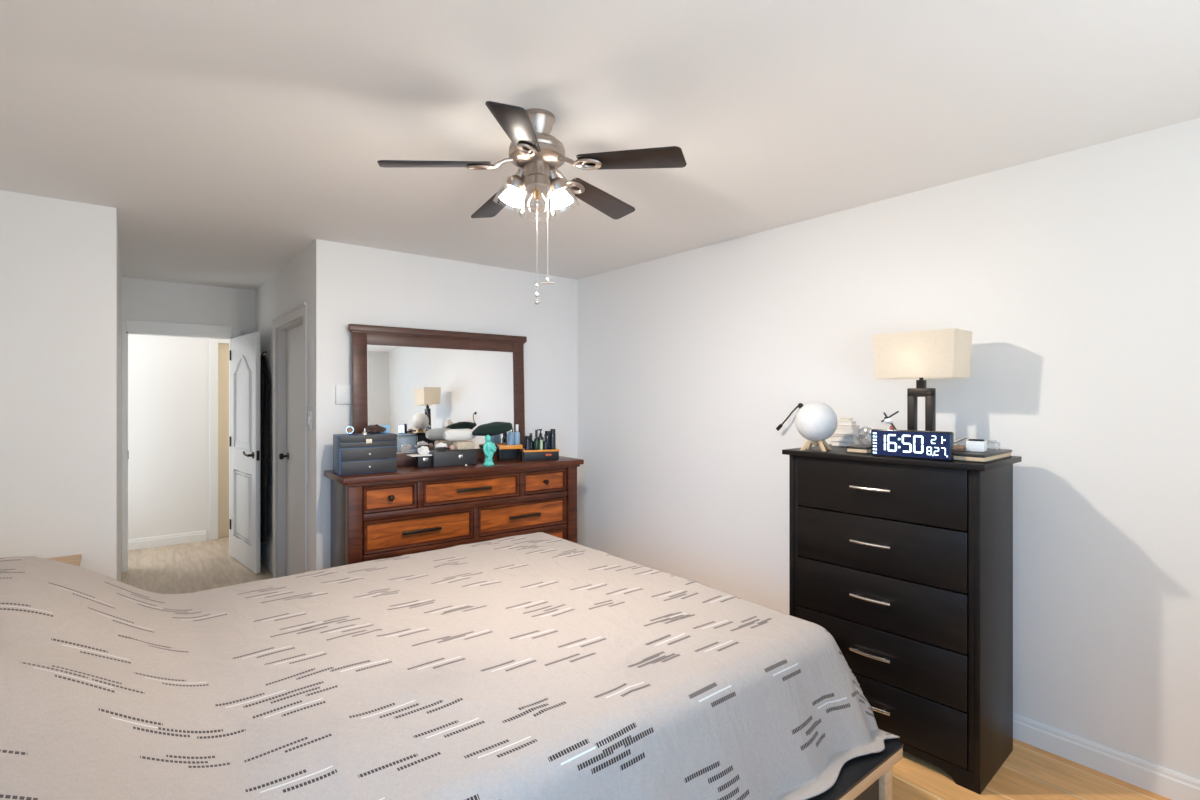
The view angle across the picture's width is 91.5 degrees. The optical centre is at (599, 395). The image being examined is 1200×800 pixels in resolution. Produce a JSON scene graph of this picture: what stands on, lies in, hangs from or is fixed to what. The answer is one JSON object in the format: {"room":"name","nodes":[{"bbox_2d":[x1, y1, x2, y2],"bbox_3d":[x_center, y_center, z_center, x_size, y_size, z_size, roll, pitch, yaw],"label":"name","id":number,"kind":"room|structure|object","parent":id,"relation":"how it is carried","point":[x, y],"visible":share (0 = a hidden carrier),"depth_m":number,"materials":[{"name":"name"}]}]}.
{"room":"bedroom","nodes":[
{"label":"bedroom","id":0,"kind":"room"},
{"bbox_2d":[117,222,120,581],"bbox_3d":[-3.314,0.237,3.957,0.100,2.440,2.180,0,0,-39],"label":"wall","id":1,"kind":"structure","parent":0,"point":[118,250],"depth_m":3.59,"materials":[{"name":"white paint"}]},
{"bbox_2d":[128,334,208,539],"bbox_3d":[-4.478,0.237,5.574,3.200,2.440,0.100,0,0,-39],"label":"wall","id":2,"kind":"structure","parent":0,"point":[168,377],"depth_m":5.71,"materials":[{"name":"white paint"}]},
{"bbox_2d":[128,530,205,549],"bbox_3d":[-4.832,1.407,5.216,2.200,0.100,0.014,0,0,-39],"label":"baseboard","id":3,"kind":"structure","parent":2,"relation":"attached to","point":[156,541],"depth_m":5.70,"materials":[{"name":"white paint"}]},
{"bbox_2d":[209,339,228,539],"bbox_3d":[-3.649,0.422,6.198,0.825,2.070,0.065,0,0,-39],"label":"trim","id":4,"kind":"structure","parent":2,"relation":"attached to","point":[213,343],"depth_m":5.94,"materials":[{"name":"white paint"}]},
{"bbox_2d":[218,343,228,537],"bbox_3d":[-3.657,0.457,6.260,0.740,2.000,0.040,0,0,-39],"label":"door","id":5,"kind":"structure","parent":2,"relation":"in","point":[223,349],"depth_m":6.04,"materials":[{"name":"beige paint"}]},
{"bbox_2d":[122,320,241,571],"bbox_3d":[-3.671,0.412,5.132,0.895,2.090,0.130,0,0,-39],"label":"door frame","id":6,"kind":"structure","parent":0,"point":[133,327],"depth_m":4.91,"materials":[{"name":"white paint"}]},
{"bbox_2d":[121,277,254,571],"bbox_3d":[-3.946,0.237,4.911,3.200,2.440,0.100,0,0,-39],"label":"wall","id":7,"kind":"structure","parent":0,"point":[141,299],"depth_m":5.08,"materials":[{"name":"white paint"}]},
{"bbox_2d":[229,332,259,573],"bbox_3d":[-3.066,0.464,5.050,0.774,1.970,0.145,0,0,45],"label":"door","id":8,"kind":"structure","parent":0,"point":[244,354],"depth_m":4.97,"materials":[{"name":"white paint"}]},
{"bbox_2d":[260,351,268,543],"bbox_3d":[-2.866,0.414,4.958,0.074,1.586,0.532,0,0,-39],"label":"garment","id":9,"kind":"object","parent":8,"relation":"hanging from","point":[264,379],"visible":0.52,"depth_m":4.81,"materials":[{"name":"black fabric"}]},
{"bbox_2d":[255,243,311,573],"bbox_3d":[-2.483,0.237,4.624,0.100,2.440,2.180,0,0,-39],"label":"wall","id":10,"kind":"structure","parent":0,"point":[291,286],"depth_m":4.51,"materials":[{"name":"white paint"}]},
{"bbox_2d":[272,302,307,577],"bbox_3d":[-2.236,0.421,4.297,0.124,2.072,1.120,0,0,-39],"label":"trim","id":11,"kind":"structure","parent":10,"relation":"attached to","point":[279,335],"depth_m":4.63,"materials":[{"name":"white paint"}]},
{"bbox_2d":[279,325,301,575],"bbox_3d":[-2.230,0.464,4.301,0.099,1.966,0.912,0,0,-39],"label":"door","id":12,"kind":"structure","parent":10,"relation":"in","point":[293,455],"depth_m":4.45,"materials":[{"name":"white paint"}]},
{"bbox_2d":[308,411,311,429],"bbox_3d":[-1.873,0.157,3.773,0.014,0.120,0.072,0,0,-39],"label":"light switch","id":13,"kind":"object","parent":10,"relation":"attached to","point":[309,412],"visible":1,"depth_m":3.75,"materials":[{"name":"white plastic"}]},
{"bbox_2d":[0,190,576,579],"bbox_3d":[-1.760,0.237,3.743,3.945,2.440,0.100,0,0,-39],"label":"wall","id":14,"kind":"structure","parent":0,"point":[58,257],"depth_m":3.02,"materials":[{"name":"white paint"}]},
{"bbox_2d":[335,385,351,403],"bbox_3d":[-1.636,-0.009,3.765,0.124,0.124,0.021,0,0,-39],"label":"wall panel","id":15,"kind":"object","parent":14,"relation":"attached to","point":[343,393],"visible":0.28,"depth_m":3.75,"materials":[{"name":"white plastic"}]},
{"bbox_2d":[0,0,1199,289],"bbox_3d":[-1.668,-1.033,3.150,4.745,0.100,9.200,0,0,-39],"label":"ceiling","id":16,"kind":"structure","parent":0,"point":[226,139],"depth_m":2.00,"materials":[{"name":"white paint"}]},
{"bbox_2d":[377,101,686,304],"bbox_3d":[-0.227,-0.649,2.089,1.017,0.667,1.000,0,0,-39],"label":"ceiling fan","id":17,"kind":"object","parent":16,"relation":"hanging from","point":[536,152],"visible":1,"depth_m":2.00,"materials":[{"name":"brown wood"}]},
{"bbox_2d":[499,168,524,206],"bbox_3d":[-0.295,-0.744,2.085,0.103,0.132,0.140,0,0,-39],"label":"light","id":18,"kind":"object","parent":17,"relation":"attached to","point":[516,182],"depth_m":2.07,"materials":[{"name":"white glass"}]},
{"bbox_2d":[525,165,549,213],"bbox_3d":[-0.216,-0.712,2.021,0.090,0.163,0.090,0,0,-39],"label":"light","id":19,"kind":"object","parent":17,"relation":"attached to","point":[537,177],"depth_m":2.01,"materials":[{"name":"clear glass"}]},
{"bbox_2d":[548,170,573,208],"bbox_3d":[-0.163,-0.744,2.105,0.151,0.132,0.079,0,0,-39],"label":"light","id":20,"kind":"object","parent":17,"relation":"attached to","point":[557,184],"depth_m":2.10,"materials":[{"name":"white glass"}]},
{"bbox_2d":[121,536,1170,799],"bbox_3d":[-1.668,1.507,3.150,4.745,0.100,9.200,0,0,-39],"label":"floor","id":21,"kind":"structure","parent":0,"point":[1029,772],"depth_m":2.30,"materials":[{"name":"brown wood"}]},
{"bbox_2d":[47,554,81,566],"bbox_3d":[-2.685,1.127,2.672,0.460,0.660,0.351,0,0,-39],"label":"nightstand","id":22,"kind":"object","parent":21,"relation":"on","point":[75,560],"visible":0.06,"depth_m":2.85,"materials":[{"name":"brown wood"}]},
{"bbox_2d":[324,456,583,567],"bbox_3d":[-0.926,0.962,3.989,1.670,0.990,0.475,0,0,-37],"label":"dresser","id":23,"kind":"object","parent":21,"relation":"on","point":[410,509],"visible":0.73,"depth_m":3.73,"materials":[{"name":"brown wood"}]},
{"bbox_2d":[333,433,396,474],"bbox_3d":[-1.441,0.350,3.592,0.331,0.232,0.205,0,0,-35],"label":"jewelry box","id":24,"kind":"object","parent":23,"relation":"on","point":[358,453],"visible":0.99,"depth_m":3.51,"materials":[{"name":"grey leather"}]},
{"bbox_2d":[346,426,353,434],"bbox_3d":[-1.518,0.209,3.554,0.048,0.057,0.058,0,0,-19],"label":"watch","id":25,"kind":"object","parent":24,"relation":"on","point":[349,429],"visible":0.99,"depth_m":3.53,"materials":[{"name":"silver metal"}]},
{"bbox_2d":[362,424,385,433],"bbox_3d":[-1.402,0.204,3.634,0.144,0.057,0.074,0,0,-39],"label":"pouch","id":26,"kind":"object","parent":24,"relation":"on","point":[372,429],"visible":0.95,"depth_m":3.61,"materials":[{"name":"brown leather"}]},
{"bbox_2d":[379,425,389,432],"bbox_3d":[-1.376,0.209,3.721,0.062,0.048,0.058,0,0,-35],"label":"gift box","id":27,"kind":"object","parent":24,"relation":"on","point":[387,427],"visible":0.62,"depth_m":3.70,"materials":[{"name":"blue"}]},
{"bbox_2d":[407,454,431,467],"bbox_3d":[-1.184,0.425,3.832,0.135,0.082,0.115,0,0,-36],"label":"trinket box","id":28,"kind":"object","parent":23,"relation":"on","point":[419,461],"visible":0.95,"depth_m":3.81,"materials":[{"name":"black"}]},
{"bbox_2d":[418,446,429,454],"bbox_3d":[-1.157,0.355,3.835,0.076,0.057,0.055,0,0,-39],"label":"shell ornament","id":29,"kind":"object","parent":28,"relation":"on","point":[422,450],"visible":1,"depth_m":3.82,"materials":[{"name":"white"}]},
{"bbox_2d":[348,324,526,465],"bbox_3d":[-1.082,0.004,4.121,1.304,0.927,0.062,0,0,-38],"label":"dresser mirror","id":30,"kind":"object","parent":23,"relation":"on","point":[424,384],"visible":0.73,"depth_m":4.05,"materials":[{"name":"brown wood"}]},
{"bbox_2d":[368,345,512,452],"bbox_3d":[-1.083,0.024,4.118,1.065,0.730,0.010,0,-2,-38],"label":"mirror glass","id":31,"kind":"object","parent":30,"relation":"attached to","point":[423,392],"depth_m":4.07,"materials":[{"name":"silver mirror"}]},
{"bbox_2d":[428,449,476,466],"bbox_3d":[-1.001,0.417,3.968,0.300,0.098,0.149,0,0,-34],"label":"case","id":32,"kind":"object","parent":23,"relation":"on","point":[449,457],"visible":0.86,"depth_m":3.90,"materials":[{"name":"grey leather"}]},
{"bbox_2d":[434,446,448,450],"bbox_3d":[-1.061,0.353,3.907,0.100,0.030,0.100,0,0,-39],"label":"dish","id":33,"kind":"object","parent":32,"relation":"on","point":[435,448],"visible":0.88,"depth_m":3.87,"materials":[{"name":"white"}]},
{"bbox_2d":[435,442,447,446],"bbox_3d":[-1.063,0.332,3.908,0.085,0.046,0.063,0,0,-39],"label":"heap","id":34,"kind":"object","parent":33,"relation":"on","point":[441,444],"visible":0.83,"depth_m":3.89,"materials":[{"name":"white"}]},
{"bbox_2d":[453,441,474,449],"bbox_3d":[-0.935,0.338,4.014,0.144,0.058,0.090,0,0,-39],"label":"pouch","id":35,"kind":"object","parent":32,"relation":"on","point":[460,445],"visible":0.97,"depth_m":3.98,"materials":[{"name":"beige fabric"}]},
{"bbox_2d":[443,429,475,440],"bbox_3d":[-0.957,0.266,3.996,0.214,0.082,0.082,0,0,-34],"label":"rolled towel","id":36,"kind":"object","parent":35,"relation":"on","point":[452,434],"visible":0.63,"depth_m":3.96,"materials":[{"name":"white fabric"}]},
{"bbox_2d":[483,435,495,465],"bbox_3d":[-0.744,0.364,3.944,0.092,0.205,0.084,0,0,-12],"label":"statuette","id":37,"kind":"object","parent":23,"relation":"on","point":[489,448],"visible":1,"depth_m":3.92,"materials":[{"name":"teal ceramic"}]},
{"bbox_2d":[472,422,511,435],"bbox_3d":[-0.736,0.226,4.027,0.288,0.095,0.182,0,0,-29],"label":"beret","id":38,"kind":"object","parent":37,"relation":"on","point":[493,428],"visible":0.98,"depth_m":3.96,"materials":[{"name":"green fabric"}]},
{"bbox_2d":[497,444,558,460],"bbox_3d":[-0.526,0.410,4.290,0.436,0.112,0.178,0,0,-19],"label":"desk organizer","id":39,"kind":"object","parent":23,"relation":"on","point":[504,451],"visible":0.92,"depth_m":4.26,"materials":[{"name":"black"}]},
{"bbox_2d":[507,430,513,444],"bbox_3d":[-0.654,0.288,4.272,0.052,0.155,0.052,0,0,-19],"label":"bottle","id":40,"kind":"object","parent":39,"relation":"on","point":[510,435],"visible":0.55,"depth_m":4.25,"materials":[{"name":"blue plastic"}]},
{"bbox_2d":[514,424,519,444],"bbox_3d":[-0.608,0.287,4.288,0.044,0.158,0.044,0,0,-19],"label":"bottle","id":41,"kind":"object","parent":39,"relation":"on","point":[517,433],"visible":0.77,"depth_m":4.27,"materials":[{"name":"blue plastic"}]},
{"bbox_2d":[525,436,530,449],"bbox_3d":[-0.527,0.358,4.258,0.042,0.135,0.042,0,0,-19],"label":"bottle","id":42,"kind":"object","parent":39,"relation":"on","point":[527,438],"visible":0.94,"depth_m":4.24,"materials":[{"name":"black plastic"}]},
{"bbox_2d":[529,433,533,449],"bbox_3d":[-0.509,0.350,4.313,0.046,0.152,0.046,0,0,-19],"label":"bottle","id":43,"kind":"object","parent":39,"relation":"on","point":[530,434],"visible":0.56,"depth_m":4.30,"materials":[{"name":"black plastic"}]},
{"bbox_2d":[534,430,538,449],"bbox_3d":[-0.465,0.337,4.282,0.040,0.178,0.040,0,0,-19],"label":"bottle","id":44,"kind":"object","parent":39,"relation":"on","point":[536,440],"visible":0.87,"depth_m":4.27,"materials":[{"name":"green"}]},
{"bbox_2d":[520,451,558,460],"bbox_3d":[-0.446,0.436,4.319,0.260,0.060,0.130,0,0,-19],"label":"tray","id":45,"kind":"object","parent":39,"relation":"on","point":[524,455],"depth_m":4.25,"materials":[{"name":"black plastic"}]},
{"bbox_2d":[537,429,543,449],"bbox_3d":[-0.443,0.336,4.344,0.049,0.180,0.048,0,0,-19],"label":"bottle","id":46,"kind":"object","parent":39,"relation":"on","point":[540,437],"visible":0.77,"depth_m":4.33,"materials":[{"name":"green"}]},
{"bbox_2d":[540,440,542,449],"bbox_3d":[-0.429,0.373,4.279,0.024,0.105,0.024,0,0,-19],"label":"bottle","id":47,"kind":"object","parent":39,"relation":"on","point":[541,441],"visible":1,"depth_m":4.27,"materials":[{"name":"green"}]},
{"bbox_2d":[543,434,547,449],"bbox_3d":[-0.401,0.353,4.303,0.038,0.145,0.038,0,0,-19],"label":"bottle","id":48,"kind":"object","parent":39,"relation":"on","point":[545,443],"visible":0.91,"depth_m":4.29,"materials":[{"name":"black plastic"}]},
{"bbox_2d":[545,431,549,449],"bbox_3d":[-0.391,0.343,4.362,0.044,0.165,0.044,0,0,-19],"label":"bottle","id":49,"kind":"object","parent":39,"relation":"on","point":[546,432],"visible":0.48,"depth_m":4.34,"materials":[{"name":"black plastic"}]},
{"bbox_2d":[550,429,555,449],"bbox_3d":[-0.349,0.335,4.325,0.042,0.182,0.042,0,0,-19],"label":"bottle","id":50,"kind":"object","parent":39,"relation":"on","point":[552,431],"visible":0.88,"depth_m":4.31,"materials":[{"name":"black plastic"}]},
{"bbox_2d":[807,739,903,799],"bbox_3d":[-0.827,0.957,1.891,2.940,1.000,2.215,0,0,-39],"label":"bed","id":51,"kind":"object","parent":21,"relation":"on","point":[869,776],"visible":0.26,"depth_m":1.84,"materials":[{"name":"black"}]},
{"bbox_2d":[0,532,899,799],"bbox_3d":[-0.759,0.862,1.944,2.852,0.618,2.181,0,0,-39],"label":"bedspread","id":52,"kind":"object","parent":51,"relation":"on","point":[539,665],"visible":1,"depth_m":1.66,"materials":[{"name":"fabric"}]},
{"bbox_2d":[782,444,1021,793],"bbox_3d":[1.286,0.853,2.561,0.486,1.208,0.819,0,0,-41],"label":"dresser","id":53,"kind":"object","parent":21,"relation":"on","point":[907,563],"visible":0.92,"depth_m":2.32,"materials":[{"name":"black laminate"}]},
{"bbox_2d":[795,402,836,450],"bbox_3d":[0.994,0.138,2.692,0.182,0.221,0.182,0,0,-39],"label":"lamp","id":54,"kind":"object","parent":53,"relation":"on","point":[816,422],"visible":1,"depth_m":2.63,"materials":[{"name":"paint"}]},
{"bbox_2d":[831,441,861,446],"bbox_3d":[1.226,0.236,2.908,0.076,0.024,0.121,0,0,-41],"label":"book","id":55,"kind":"object","parent":53,"relation":"on","point":[834,443],"visible":0.55,"depth_m":2.89,"materials":[{"name":"beige paper"}]},
{"bbox_2d":[830,436,861,441],"bbox_3d":[1.222,0.211,2.910,0.076,0.026,0.126,0,0,-37],"label":"book","id":56,"kind":"object","parent":55,"relation":"on","point":[833,438],"visible":0.7,"depth_m":2.88,"materials":[{"name":"white paper"}]},
{"bbox_2d":[832,433,862,436],"bbox_3d":[1.222,0.192,2.910,0.081,0.011,0.136,0,0,-33],"label":"book","id":57,"kind":"object","parent":56,"relation":"on","point":[834,434],"visible":0.7,"depth_m":2.87,"materials":[{"name":"beige paper"}]},
{"bbox_2d":[834,429,861,433],"bbox_3d":[1.227,0.175,2.907,0.072,0.024,0.116,0,0,-34],"label":"book","id":58,"kind":"object","parent":57,"relation":"on","point":[839,431],"visible":0.68,"depth_m":2.87,"materials":[{"name":"white paper"}]},
{"bbox_2d":[836,425,858,428],"bbox_3d":[1.222,0.154,2.914,0.068,0.017,0.110,0,0,-34],"label":"book","id":59,"kind":"object","parent":58,"relation":"on","point":[838,426],"visible":0.73,"depth_m":2.88,"materials":[{"name":"beige paper"}]},
{"bbox_2d":[837,421,855,425],"bbox_3d":[1.222,0.135,2.912,0.054,0.019,0.084,0,0,-44],"label":"book","id":60,"kind":"object","parent":59,"relation":"on","point":[851,423],"visible":0.87,"depth_m":2.89,"materials":[{"name":"white paper"}]},
{"bbox_2d":[840,418,852,420],"bbox_3d":[1.225,0.117,2.911,0.038,0.015,0.049,0,0,-44],"label":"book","id":61,"kind":"object","parent":60,"relation":"on","point":[841,419],"visible":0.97,"depth_m":2.90,"materials":[{"name":"beige paper"}]},
{"bbox_2d":[846,444,870,453],"bbox_3d":[1.174,0.233,2.588,0.168,0.030,0.095,0,0,-41],"label":"notebook","id":62,"kind":"object","parent":53,"relation":"on","point":[859,448],"visible":0.69,"depth_m":2.53,"materials":[{"name":"grey paper"}]},
{"bbox_2d":[857,426,870,443],"bbox_3d":[1.208,0.177,2.647,0.082,0.079,0.103,0,0,-39],"label":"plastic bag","id":63,"kind":"object","parent":62,"relation":"on","point":[864,426],"visible":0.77,"depth_m":2.67,"materials":[{"name":"clear plastic"}]},
{"bbox_2d":[881,411,898,429],"bbox_3d":[1.262,0.156,2.541,0.036,0.185,0.077,0,0,-39],"label":"figurine","id":64,"kind":"object","parent":53,"relation":"on","point":[888,420],"visible":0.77,"depth_m":2.53,"materials":[{"name":"brown"}]},
{"bbox_2d":[871,429,953,460],"bbox_3d":[1.234,0.192,2.323,0.031,0.111,0.298,0,0,-45],"label":"digital clock","id":65,"kind":"object","parent":53,"relation":"on","point":[914,444],"visible":1,"depth_m":2.30,"materials":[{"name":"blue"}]},
{"bbox_2d":[873,328,971,430],"bbox_3d":[1.402,-0.013,2.553,0.200,0.522,0.332,0,0,-40],"label":"table lamp","id":66,"kind":"object","parent":53,"relation":"on","point":[940,353],"visible":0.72,"depth_m":2.50,"materials":[{"name":"beige fabric"}]},
{"bbox_2d":[916,378,925,387],"bbox_3d":[1.402,-0.073,2.553,0.030,0.078,0.032,0,0,-40],"label":"socket","id":67,"kind":"object","parent":66,"relation":"attached to","point":[920,383],"depth_m":2.54,"materials":[{"name":"brown metal"}]},
{"bbox_2d":[953,448,1011,462],"bbox_3d":[1.492,0.233,2.344,0.338,0.030,0.185,0,0,-41],"label":"notebook","id":68,"kind":"object","parent":53,"relation":"on","point":[987,456],"visible":0.71,"depth_m":2.23,"materials":[{"name":"grey paper"}]},
{"bbox_2d":[954,445,965,450],"bbox_3d":[1.419,0.206,2.313,0.040,0.022,0.036,0,0,-39],"label":"carton","id":69,"kind":"object","parent":68,"relation":"on","point":[956,447],"visible":0.77,"depth_m":2.30,"materials":[{"name":"brown cardboard"}]},
{"bbox_2d":[954,437,968,443],"bbox_3d":[1.435,0.187,2.365,0.090,0.044,0.081,0,0,-43],"label":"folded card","id":70,"kind":"object","parent":68,"relation":"on","point":[961,439],"visible":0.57,"depth_m":2.35,"materials":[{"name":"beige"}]},
{"bbox_2d":[966,439,986,451],"bbox_3d":[1.483,0.194,2.305,0.060,0.047,0.060,0,0,43],"label":"box","id":71,"kind":"object","parent":68,"relation":"on","point":[975,445],"visible":1,"depth_m":2.29,"materials":[{"name":"white plastic"}]},
{"bbox_2d":[987,440,999,450],"bbox_3d":[1.570,0.197,2.341,0.044,0.041,0.044,0,0,-39],"label":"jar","id":72,"kind":"object","parent":68,"relation":"on","point":[992,440],"visible":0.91,"depth_m":2.33,"materials":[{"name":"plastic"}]},
{"bbox_2d":[577,118,1199,779],"bbox_3d":[1.405,0.237,3.034,0.100,2.440,5.170,0,0,-39],"label":"wall","id":73,"kind":"structure","parent":0,"point":[1074,276],"depth_m":2.54,"materials":[{"name":"white paint"}]},
{"bbox_2d":[776,403,802,430],"bbox_3d":[1.071,0.118,3.307,0.149,0.159,0.040,0,0,24],"label":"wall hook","id":74,"kind":"object","parent":73,"relation":"attached to","point":[800,405],"visible":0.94,"depth_m":3.29,"materials":[{"name":"black plastic"}]},
{"bbox_2d":[1013,713,1199,799],"bbox_3d":[1.360,1.407,2.998,0.014,0.100,4.970,0,0,-39],"label":"baseboard","id":75,"kind":"structure","parent":73,"relation":"attached to","point":[1162,781],"depth_m":2.25,"materials":[{"name":"white paint"}]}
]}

